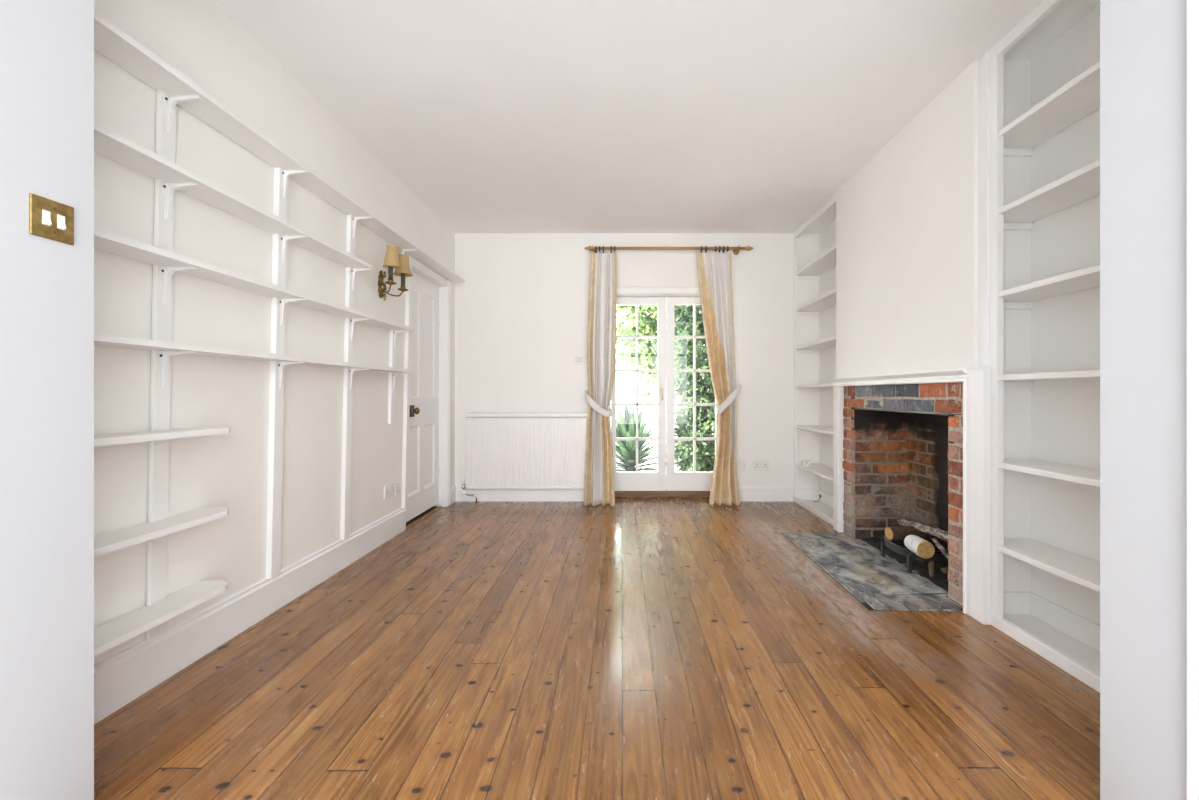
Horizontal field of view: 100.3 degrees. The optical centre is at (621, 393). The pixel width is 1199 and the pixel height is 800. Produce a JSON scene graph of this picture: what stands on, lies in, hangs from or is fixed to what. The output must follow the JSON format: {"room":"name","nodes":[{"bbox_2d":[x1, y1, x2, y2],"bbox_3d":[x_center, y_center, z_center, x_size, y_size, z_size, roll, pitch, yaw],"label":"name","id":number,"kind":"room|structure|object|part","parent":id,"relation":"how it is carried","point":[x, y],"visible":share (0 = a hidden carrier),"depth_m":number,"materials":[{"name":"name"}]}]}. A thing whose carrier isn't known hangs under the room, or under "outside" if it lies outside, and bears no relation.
{"room":"living room","nodes":[
{"label":"living room","id":0,"kind":"room"},
{"bbox_2d":[0,0,93,799],"bbox_3d":[-2.140,-0.250,1.106,1.720,2.500,0.212,0,0,0],"label":"wall","id":1,"kind":"structure","parent":0,"point":[47,46],"depth_m":1.11,"materials":[{"name":"paint"}]},
{"bbox_2d":[29,193,73,244],"bbox_3d":[-1.274,-0.390,1.121,0.012,0.088,0.085,0,0,0],"label":"light switch","id":2,"kind":"object","parent":1,"relation":"attached to","point":[49,219],"visible":1,"depth_m":1.12,"materials":[{"name":"gold metal"}]},
{"bbox_3d":[-1.274,-0.390,1.107,0.002,0.032,0.015,0,0,0],"label":"rocker frame","id":3,"kind":"part","parent":2,"relation":"part of","materials":[{"name":"white plastic"}]},
{"bbox_3d":[-1.274,-0.390,1.135,0.002,0.032,0.015,0,0,0],"label":"rocker frame","id":4,"kind":"part","parent":2,"relation":"part of","materials":[{"name":"white plastic"}]},
{"bbox_2d":[94,0,454,665],"bbox_3d":[-1.661,-0.250,2.938,0.202,2.500,3.652,0,0,0],"label":"wall","id":5,"kind":"structure","parent":0,"point":[198,39],"depth_m":2.04,"materials":[{"name":"paint"}]},
{"bbox_2d":[145,90,176,639],"bbox_3d":[-1.577,-0.101,1.712,0.052,1.858,0.064,0,0,0],"label":"upright","id":6,"kind":"object","parent":5,"relation":"attached to","point":[160,398],"visible":0.78,"depth_m":1.70,"materials":[{"name":"paint"}]},
{"bbox_2d":[94,580,227,656],"bbox_3d":[-1.535,0.722,1.564,0.133,0.021,0.685,0,0,0],"label":"wall shelf","id":7,"kind":"object","parent":6,"relation":"attached to","point":[126,627],"visible":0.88,"depth_m":1.61,"materials":[{"name":"paint"}]},
{"bbox_2d":[94,507,228,556],"bbox_3d":[-1.529,0.442,1.564,0.133,0.021,0.685,0,0,0],"label":"wall shelf","id":8,"kind":"object","parent":6,"relation":"attached to","point":[126,537],"visible":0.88,"depth_m":1.60,"materials":[{"name":"paint"}]},
{"bbox_2d":[94,427,230,446],"bbox_3d":[-1.522,0.135,1.564,0.133,0.021,0.685,0,0,0],"label":"wall shelf","id":9,"kind":"object","parent":6,"relation":"attached to","point":[131,437],"visible":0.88,"depth_m":1.58,"materials":[{"name":"paint"}]},
{"bbox_2d":[94,122,372,290],"bbox_3d":[-1.504,-0.669,2.060,0.133,0.146,1.677,0,0,0],"label":"wall shelf","id":10,"kind":"object","parent":5,"relation":"attached to","point":[107,143],"visible":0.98,"depth_m":1.79,"materials":[{"name":"paint"}]},
{"bbox_2d":[94,508,406,724],"bbox_3d":[-1.601,0.914,2.451,0.022,0.172,2.478,0,0,0],"label":"baseboard","id":11,"kind":"structure","parent":5,"relation":"attached to","point":[123,677],"depth_m":1.98,"materials":[{"name":"white paint"}]},
{"bbox_2d":[94,228,414,348],"bbox_3d":[-1.510,-0.382,2.354,0.133,0.146,2.264,0,0,0],"label":"wall shelf","id":12,"kind":"object","parent":5,"relation":"attached to","point":[105,241],"visible":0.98,"depth_m":1.84,"materials":[{"name":"paint"}]},
{"bbox_2d":[94,333,415,390],"bbox_3d":[-1.516,-0.094,2.374,0.133,0.146,2.305,0,0,0],"label":"wall shelf","id":13,"kind":"object","parent":5,"relation":"attached to","point":[169,349],"visible":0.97,"depth_m":1.81,"materials":[{"name":"paint"}]},
{"bbox_2d":[266,167,287,578],"bbox_3d":[-1.575,-0.098,2.284,0.066,1.865,0.062,0,0,0],"label":"upright","id":14,"kind":"object","parent":5,"relation":"attached to","point":[280,204],"visible":0.74,"depth_m":2.26,"materials":[{"name":"white paint"}]},
{"bbox_2d":[94,11,464,294],"bbox_3d":[-1.498,-0.967,2.885,0.133,0.146,3.326,0,0,0],"label":"wall shelf","id":15,"kind":"object","parent":5,"relation":"attached to","point":[111,42],"visible":0.99,"depth_m":1.90,"materials":[{"name":"paint"}]},
{"bbox_2d":[340,215,355,539],"bbox_3d":[-1.576,-0.098,2.880,0.064,1.865,0.062,0,0,0],"label":"upright","id":16,"kind":"object","parent":5,"relation":"attached to","point":[350,242],"visible":0.89,"depth_m":2.85,"materials":[{"name":"white paint"}]},
{"bbox_2d":[384,482,394,498],"bbox_3d":[-1.598,0.665,3.439,0.016,0.091,0.146,0,0,0],"label":"wall socket","id":17,"kind":"object","parent":5,"relation":"attached to","point":[389,490],"visible":1,"depth_m":3.43,"materials":[{"name":"white plastic"}]},
{"bbox_2d":[388,330,395,423],"bbox_3d":[-1.576,-0.116,3.427,0.036,0.642,0.055,0,0,0],"label":"upright","id":18,"kind":"object","parent":5,"relation":"attached to","point":[392,352],"visible":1,"depth_m":3.40,"materials":[{"name":"white paint"}]},
{"bbox_2d":[378,245,412,300],"bbox_3d":[-1.494,-0.772,3.284,0.168,0.330,0.325,0,0,0],"label":"wall light","id":19,"kind":"object","parent":5,"relation":"attached to","point":[393,259],"visible":1,"depth_m":3.24,"materials":[{"name":"gold metal"}]},
{"bbox_3d":[-1.462,-0.868,3.173,0.099,0.140,0.100,0,0,0],"label":"lamp shade","id":20,"kind":"part","parent":19,"relation":"part of","materials":[{"name":"beige fabric"}]},
{"bbox_3d":[-1.480,-0.871,3.384,0.120,0.131,0.120,0,0,0],"label":"lamp shade","id":21,"kind":"part","parent":19,"relation":"part of","materials":[{"name":"beige fabric"}]},
{"bbox_2d":[395,483,400,495],"bbox_3d":[-1.598,0.679,3.566,0.016,0.081,0.075,0,0,0],"label":"wall socket","id":22,"kind":"object","parent":5,"relation":"attached to","point":[397,486],"visible":1,"depth_m":3.55,"materials":[{"name":"white plastic"}]},
{"bbox_2d":[406,506,440,528],"bbox_3d":[-1.611,1.001,4.064,0.022,0.018,0.742,0,0,0],"label":"threshold","id":23,"kind":"object","parent":5,"relation":"attached to","point":[438,507],"depth_m":4.02,"materials":[{"name":"brown wood"}]},
{"bbox_2d":[401,255,449,507],"bbox_3d":[-1.604,-0.006,4.074,0.132,2.012,0.857,0,0,0],"label":"door frame","id":24,"kind":"structure","parent":5,"relation":"in","point":[417,267],"depth_m":4.44,"materials":[{"name":"white paint"}]},
{"bbox_2d":[405,272,439,521],"bbox_3d":[-1.601,0.008,4.065,0.128,1.916,0.750,0,0,0],"label":"door","id":25,"kind":"structure","parent":24,"relation":"attached to","point":[423,461],"depth_m":4.09,"materials":[{"name":"white paint"}]},
{"bbox_3d":[-1.568,0.128,3.790,0.062,0.054,0.054,0,0,0],"label":"knob","id":26,"kind":"part","parent":25,"relation":"part of","materials":[{"name":"gold metal"}]},
{"bbox_2d":[450,485,455,504],"bbox_3d":[-1.550,0.925,4.582,0.019,0.150,0.164,0,0,0],"label":"baseboard","id":27,"kind":"structure","parent":5,"relation":"attached to","point":[453,488],"depth_m":4.57,"materials":[{"name":"white paint"}]},
{"bbox_2d":[94,498,1099,799],"bbox_3d":[0.000,1.028,2.982,6.000,0.063,3.964,0,0,0],"label":"floor","id":28,"kind":"structure","parent":0,"point":[632,648],"depth_m":1.70,"materials":[{"name":"brown wood"}]},
{"bbox_2d":[793,194,835,525],"bbox_3d":[1.718,-0.249,4.182,0.243,2.499,0.962,0,0,0],"label":"bookcase","id":29,"kind":"object","parent":28,"relation":"on","point":[805,498],"visible":0.55,"depth_m":4.46,"materials":[{"name":"paint"}]},
{"bbox_2d":[802,461,809,466],"bbox_3d":[1.635,0.620,4.444,0.068,0.052,0.037,0,0,0],"label":"junction box","id":30,"kind":"object","parent":29,"relation":"on","point":[804,463],"visible":1,"depth_m":4.43,"materials":[{"name":"white plastic"}]},
{"bbox_3d":[1.720,-0.070,4.182,0.227,0.024,0.960,0,0,0],"label":"shelf","id":31,"kind":"part","parent":29,"relation":"part of","materials":[{"name":"paint"}]},
{"bbox_3d":[1.720,0.303,4.182,0.227,0.024,0.960,0,0,0],"label":"shelf","id":32,"kind":"part","parent":29,"relation":"part of","materials":[{"name":"paint"}]},
{"bbox_3d":[1.720,0.658,4.182,0.227,0.024,0.960,0,0,0],"label":"shelf","id":33,"kind":"part","parent":29,"relation":"part of","materials":[{"name":"paint"}]},
{"bbox_3d":[1.734,0.938,4.182,0.209,0.100,0.962,0,0,0],"label":"skirting","id":34,"kind":"part","parent":29,"relation":"part of","materials":[{"name":"paint"}]},
{"bbox_3d":[1.615,-1.473,4.179,0.027,0.052,0.898,0,0,0],"label":"header rail","id":35,"kind":"part","parent":29,"relation":"part of","materials":[{"name":"white paint"}]},
{"bbox_3d":[1.720,-1.110,4.182,0.227,0.024,0.960,0,0,0],"label":"shelf","id":36,"kind":"part","parent":29,"relation":"part of","materials":[{"name":"paint"}]},
{"bbox_3d":[1.720,-0.779,4.182,0.227,0.024,0.960,0,0,0],"label":"shelf","id":37,"kind":"part","parent":29,"relation":"part of","materials":[{"name":"paint"}]},
{"bbox_3d":[1.720,-0.425,4.182,0.227,0.024,0.960,0,0,0],"label":"shelf","id":38,"kind":"part","parent":29,"relation":"part of","materials":[{"name":"paint"}]},
{"bbox_3d":[1.730,0.994,4.182,0.219,0.012,0.962,0,0,0],"label":"board","id":39,"kind":"part","parent":29,"relation":"part of","materials":[{"name":"paint"}]},
{"bbox_2d":[781,532,962,611],"bbox_3d":[1.403,0.997,2.948,0.523,0.006,1.306,0,0,0],"label":"hearth","id":40,"kind":"object","parent":28,"relation":"on","point":[877,582],"visible":0.86,"depth_m":2.75,"materials":[{"name":"grey stone"}]},
{"bbox_2d":[843,382,962,605],"bbox_3d":[1.798,0.461,2.958,0.437,1.078,1.375,0,0,0],"label":"brick fireplace","id":41,"kind":"object","parent":28,"relation":"on","point":[903,443],"depth_m":3.27,"materials":[{"name":"red brick"}]},
{"bbox_3d":[1.598,0.948,3.060,0.016,0.096,0.028,0,0,0],"label":"leg","id":42,"kind":"part","parent":41,"relation":"part of","materials":[{"name":"metal"}]},
{"bbox_3d":[1.642,0.893,2.925,0.126,0.044,0.382,0,0,0],"label":"rail","id":43,"kind":"part","parent":41,"relation":"part of","materials":[{"name":"metal"}]},
{"bbox_3d":[1.600,0.948,2.785,0.016,0.096,0.028,0,0,0],"label":"leg","id":44,"kind":"part","parent":41,"relation":"part of","materials":[{"name":"metal"}]},
{"bbox_2d":[885,524,935,539],"bbox_3d":[1.761,0.845,3.053,0.286,0.086,0.088,0,0,-7],"label":"log","id":45,"kind":"object","parent":41,"relation":"on","point":[896,532],"visible":0.73,"depth_m":3.02,"materials":[{"name":"brown wood"}]},
{"bbox_2d":[897,519,947,540],"bbox_3d":[1.792,0.797,2.914,0.054,0.116,0.716,0,0,4],"label":"log","id":46,"kind":"object","parent":45,"relation":"on","point":[942,534],"visible":0.66,"depth_m":2.90,"materials":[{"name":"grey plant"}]},
{"bbox_2d":[931,538,947,558],"bbox_3d":[1.722,0.841,2.680,0.029,0.067,0.247,0,0,11],"label":"stick","id":47,"kind":"object","parent":46,"relation":"on","point":[934,540],"visible":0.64,"depth_m":2.70,"materials":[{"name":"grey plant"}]},
{"bbox_3d":[1.722,0.933,2.925,0.285,0.125,0.382,0,0,0],"label":"fire grate","id":48,"kind":"part","parent":41,"relation":"part of","materials":[{"name":"black metal"}]},
{"bbox_2d":[904,535,934,558],"bbox_3d":[1.633,0.836,2.755,0.097,0.093,0.155,0,0,5],"label":"log","id":49,"kind":"object","parent":41,"relation":"on","point":[921,547],"visible":1,"depth_m":2.68,"materials":[{"name":"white wood"}]},
{"bbox_2d":[928,559,934,576],"bbox_3d":[1.686,0.947,2.727,0.031,0.078,0.092,0,0,33],"label":"stick","id":50,"kind":"object","parent":41,"relation":"on","point":[931,564],"visible":0.96,"depth_m":2.72,"materials":[{"name":"brown wood"}]},
{"bbox_2d":[940,567,947,573],"bbox_3d":[1.744,0.943,2.651,0.192,0.076,0.062,0,0,-34],"label":"stick","id":51,"kind":"object","parent":41,"relation":"on","point":[945,569],"visible":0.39,"depth_m":2.60,"materials":[{"name":"brown wood"}]},
{"bbox_2d":[978,0,1099,692],"bbox_3d":[1.716,-0.249,1.731,0.246,2.499,1.036,0,0,0],"label":"bookcase","id":52,"kind":"object","parent":28,"relation":"on","point":[1070,641],"visible":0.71,"depth_m":2.10,"materials":[{"name":"paint"}]},
{"bbox_3d":[1.615,-1.473,1.673,0.027,0.052,0.920,0,0,0],"label":"header rail","id":53,"kind":"part","parent":52,"relation":"part of","materials":[{"name":"white paint"}]},
{"bbox_3d":[1.720,-1.110,1.731,0.227,0.024,1.034,0,0,0],"label":"shelf","id":54,"kind":"part","parent":52,"relation":"part of","materials":[{"name":"paint"}]},
{"bbox_3d":[1.720,-0.779,1.731,0.227,0.024,1.034,0,0,0],"label":"shelf","id":55,"kind":"part","parent":52,"relation":"part of","materials":[{"name":"paint"}]},
{"bbox_3d":[1.720,-0.425,1.731,0.227,0.024,1.034,0,0,0],"label":"shelf","id":56,"kind":"part","parent":52,"relation":"part of","materials":[{"name":"paint"}]},
{"bbox_3d":[1.720,-0.070,1.731,0.227,0.024,1.034,0,0,0],"label":"shelf","id":57,"kind":"part","parent":52,"relation":"part of","materials":[{"name":"paint"}]},
{"bbox_3d":[1.720,0.303,1.731,0.227,0.024,1.034,0,0,0],"label":"shelf","id":58,"kind":"part","parent":52,"relation":"part of","materials":[{"name":"paint"}]},
{"bbox_3d":[1.720,0.658,1.731,0.227,0.024,1.034,0,0,0],"label":"shelf","id":59,"kind":"part","parent":52,"relation":"part of","materials":[{"name":"paint"}]},
{"bbox_3d":[1.734,0.938,1.731,0.209,0.100,1.036,0,0,0],"label":"skirting","id":60,"kind":"part","parent":52,"relation":"part of","materials":[{"name":"paint"}]},
{"bbox_3d":[1.730,0.994,1.731,0.219,0.012,1.036,0,0,0],"label":"board","id":61,"kind":"part","parent":52,"relation":"part of","materials":[{"name":"paint"}]},
{"bbox_2d":[455,233,818,500],"bbox_3d":[0.225,-0.250,4.814,3.950,2.500,0.300,0,0,0],"label":"wall","id":62,"kind":"structure","parent":0,"point":[521,305],"depth_m":4.67,"materials":[{"name":"paint"}]},
{"bbox_2d":[461,413,587,501],"bbox_3d":[-0.877,0.587,4.619,1.212,0.826,0.066,0,0,0],"label":"radiator","id":63,"kind":"object","parent":62,"relation":"attached to","point":[503,450],"visible":0.94,"depth_m":4.59,"materials":[{"name":"metal"}]},
{"bbox_3d":[-1.438,0.538,4.624,0.003,0.638,0.056,0,0,0],"label":"casing","id":64,"kind":"part","parent":63,"relation":"part of","materials":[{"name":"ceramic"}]},
{"bbox_3d":[-0.856,0.193,4.619,1.170,0.036,0.066,0,0,0],"label":"casing","id":65,"kind":"part","parent":63,"relation":"part of","materials":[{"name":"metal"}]},
{"bbox_2d":[574,355,583,364],"bbox_3d":[-0.401,-0.319,4.657,0.093,0.090,0.015,0,0,0],"label":"light switch","id":66,"kind":"object","parent":62,"relation":"attached to","point":[578,359],"visible":1,"depth_m":4.65,"materials":[{"name":"white plastic"}]},
{"bbox_2d":[585,390,610,416],"bbox_3d":[-0.216,0.085,4.565,0.238,0.246,0.199,0,0,0],"label":"tieback","id":67,"kind":"object","parent":62,"relation":"attached to","point":[590,401],"visible":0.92,"depth_m":4.47,"materials":[{"name":"fabric"}]},
{"bbox_2d":[456,487,792,501],"bbox_3d":[0.013,0.932,4.655,3.145,0.135,0.019,0,0,0],"label":"baseboard","id":68,"kind":"structure","parent":62,"relation":"attached to","point":[747,494],"depth_m":4.65,"materials":[{"name":"white paint"}]},
{"bbox_2d":[609,287,699,427],"bbox_3d":[0.425,0.000,4.800,1.170,2.000,0.248,0,0,0],"label":"door frame","id":69,"kind":"structure","parent":62,"relation":"in","point":[621,291],"depth_m":4.68,"materials":[{"name":"white paint"}]},
{"bbox_2d":[611,297,667,490],"bbox_3d":[0.167,0.000,4.830,0.547,1.876,0.097,0,0,0],"label":"door","id":70,"kind":"structure","parent":69,"relation":"attached to","point":[623,481],"depth_m":4.83,"materials":[{"name":"white paint"}]},
{"bbox_3d":[0.375,0.000,4.832,0.028,0.200,0.005,0,0,0],"label":"handle plate","id":71,"kind":"part","parent":70,"relation":"part of","materials":[{"name":"white metal"}]},
{"bbox_2d":[666,297,717,490],"bbox_3d":[0.690,0.000,4.854,0.535,1.876,0.051,0,0,0],"label":"door","id":72,"kind":"structure","parent":69,"relation":"attached to","point":[675,481],"depth_m":4.83,"materials":[{"name":"white paint"}]},
{"bbox_2d":[615,491,709,497],"bbox_3d":[0.425,0.971,4.892,1.070,0.058,0.165,0,0,0],"label":"sill","id":73,"kind":"structure","parent":62,"relation":"attached to","point":[618,494],"depth_m":4.81,"materials":[{"name":"brown wood"}]},
{"bbox_2d":[584,245,753,254],"bbox_3d":[0.427,-1.324,4.592,1.540,0.055,0.145,0,0,0],"label":"pole","id":74,"kind":"object","parent":62,"relation":"attached to","point":[736,250],"visible":0.98,"depth_m":4.53,"materials":[{"name":"brown wood"}]},
{"bbox_2d":[584,246,616,505],"bbox_3d":[-0.196,-0.175,4.516,0.295,2.343,0.154,0,0,0],"label":"curtain","id":75,"kind":"object","parent":74,"relation":"hanging from","point":[599,487],"visible":0.96,"depth_m":4.54,"materials":[{"name":"grey and white striped fabric"},{"name":"gold fabric edging"}]},
{"bbox_3d":[0.427,-1.324,4.544,1.400,0.027,0.027,0,0,0],"label":"rod","id":76,"kind":"part","parent":74,"relation":"part of","materials":[{"name":"brown wood"}]},
{"bbox_2d":[696,246,740,505],"bbox_3d":[0.872,-0.175,4.521,0.401,2.343,0.156,0,0,0],"label":"curtain","id":77,"kind":"object","parent":74,"relation":"hanging from","point":[714,268],"visible":0.99,"depth_m":4.53,"materials":[{"name":"beige fabric"}]},
{"bbox_2d":[716,384,741,414],"bbox_3d":[0.983,0.046,4.565,0.264,0.287,0.199,0,0,0],"label":"tieback","id":78,"kind":"object","parent":62,"relation":"attached to","point":[735,393],"visible":0.95,"depth_m":4.47,"materials":[{"name":"fabric"}]},
{"bbox_2d":[736,460,745,470],"bbox_3d":[1.110,0.665,4.658,0.093,0.098,0.013,0,0,0],"label":"socket","id":79,"kind":"object","parent":62,"relation":"attached to","point":[740,464],"visible":0.9,"depth_m":4.65,"materials":[{"name":"white plastic"}]},
{"bbox_2d":[753,461,769,470],"bbox_3d":[1.299,0.670,4.657,0.154,0.097,0.014,0,0,0],"label":"wall socket","id":80,"kind":"object","parent":62,"relation":"attached to","point":[757,465],"visible":1,"depth_m":4.65,"materials":[{"name":"white plastic"}]},
{"bbox_2d":[616,436,692,471],"bbox_3d":[1.000,1.175,13.482,30.000,0.150,17.036,0,0,0],"label":"patio","id":81,"kind":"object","parent":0,"point":[647,441],"depth_m":8.27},
{"bbox_2d":[616,399,676,471],"bbox_3d":[0.099,0.582,6.145,1.242,1.036,1.219,0,0,29],"label":"yucca plant","id":82,"kind":"object","parent":81,"relation":"on","point":[626,425],"visible":0.68,"depth_m":6.01,"materials":[{"name":"green plant"}]},
{"bbox_2d":[616,357,688,435],"bbox_3d":[1.500,0.060,13.350,21.000,2.080,0.400,0,0,0],"label":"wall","id":83,"kind":"structure","parent":81,"relation":"on","point":[623,383],"depth_m":13.20,"materials":[{"name":"white paint"}]},
{"bbox_2d":[616,305,696,454],"bbox_3d":[0.772,-0.768,8.039,2.381,3.749,1.896,0,0,-39],"label":"tree","id":84,"kind":"object","parent":81,"relation":"on","point":[647,323],"visible":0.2,"depth_m":7.73,"materials":[{"name":"green plant"}]},
{"bbox_3d":[0.690,-1.235,8.191,2.427,2.816,1.945,0,0,0],"label":"crown","id":85,"kind":"part","parent":84,"relation":"part of","materials":[{"name":"green plant"}]},
{"bbox_2d":[675,305,714,471],"bbox_3d":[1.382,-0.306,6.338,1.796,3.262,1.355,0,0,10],"label":"window panes","id":86,"kind":"object","parent":81,"relation":"on","point":[705,415],"visible":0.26,"depth_m":6.08,"materials":[{"name":"clear glass"}]},
{"bbox_3d":[1.248,-0.250,6.311,0.430,2.704,0.125,0,0,-13],"label":"stem","id":87,"kind":"part","parent":86,"relation":"part of","materials":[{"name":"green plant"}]},
{"bbox_2d":[213,0,1099,232],"bbox_3d":[0.000,-1.575,1.682,6.400,0.150,6.564,0,0,0],"label":"ceiling","id":88,"kind":"structure","parent":0,"point":[499,116],"depth_m":2.47,"materials":[{"name":"paint"}]},
{"bbox_2d":[819,220,835,495],"bbox_3d":[2.070,-0.250,4.232,0.460,2.500,1.064,0,0,0],"label":"wall","id":89,"kind":"structure","parent":0,"point":[827,237],"depth_m":4.50,"materials":[{"name":"paint"}]},
{"bbox_2d":[836,61,1030,591],"bbox_3d":[1.942,-0.250,2.975,0.715,2.500,1.450,0,0,0],"label":"wall","id":90,"kind":"structure","parent":0,"point":[907,219],"depth_m":2.52,"materials":[{"name":"paint"}]},
{"bbox_2d":[830,367,990,624],"bbox_3d":[1.571,0.441,2.938,0.056,1.118,1.545,0,0,0],"label":"fireplace surround","id":91,"kind":"object","parent":90,"relation":"attached to","point":[976,381],"visible":1,"depth_m":2.23,"materials":[{"name":"white paint"}]},
{"bbox_3d":[1.570,0.442,3.650,0.030,1.116,0.110,0,0,0],"label":"leg","id":92,"kind":"part","parent":91,"relation":"part of","materials":[{"name":"white paint"}]},
{"bbox_3d":[1.577,0.442,2.225,0.044,1.116,0.120,0,0,0],"label":"leg","id":93,"kind":"part","parent":91,"relation":"part of","materials":[{"name":"white paint"}]},
{"bbox_2d":[1031,5,1099,624],"bbox_3d":[2.070,-0.250,1.681,0.460,2.500,1.138,0,0,0],"label":"wall","id":94,"kind":"structure","parent":0,"point":[1065,328],"depth_m":2.07,"materials":[{"name":"paint"}]},
{"bbox_2d":[1100,0,1185,799],"bbox_3d":[2.079,-0.250,1.106,1.841,2.500,0.212,0,0,0],"label":"wall","id":95,"kind":"structure","parent":0,"point":[1143,42],"depth_m":1.11,"materials":[{"name":"paint"}]},
{"bbox_2d":[1186,0,1198,799],"bbox_3d":[1.220,-0.140,0.984,0.160,2.280,0.057,0,0,0],"label":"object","id":96,"kind":"structure","parent":95,"relation":"attached to","point":[1192,6],"depth_m":1.00,"materials":[{"name":"white paint"}]}
]}

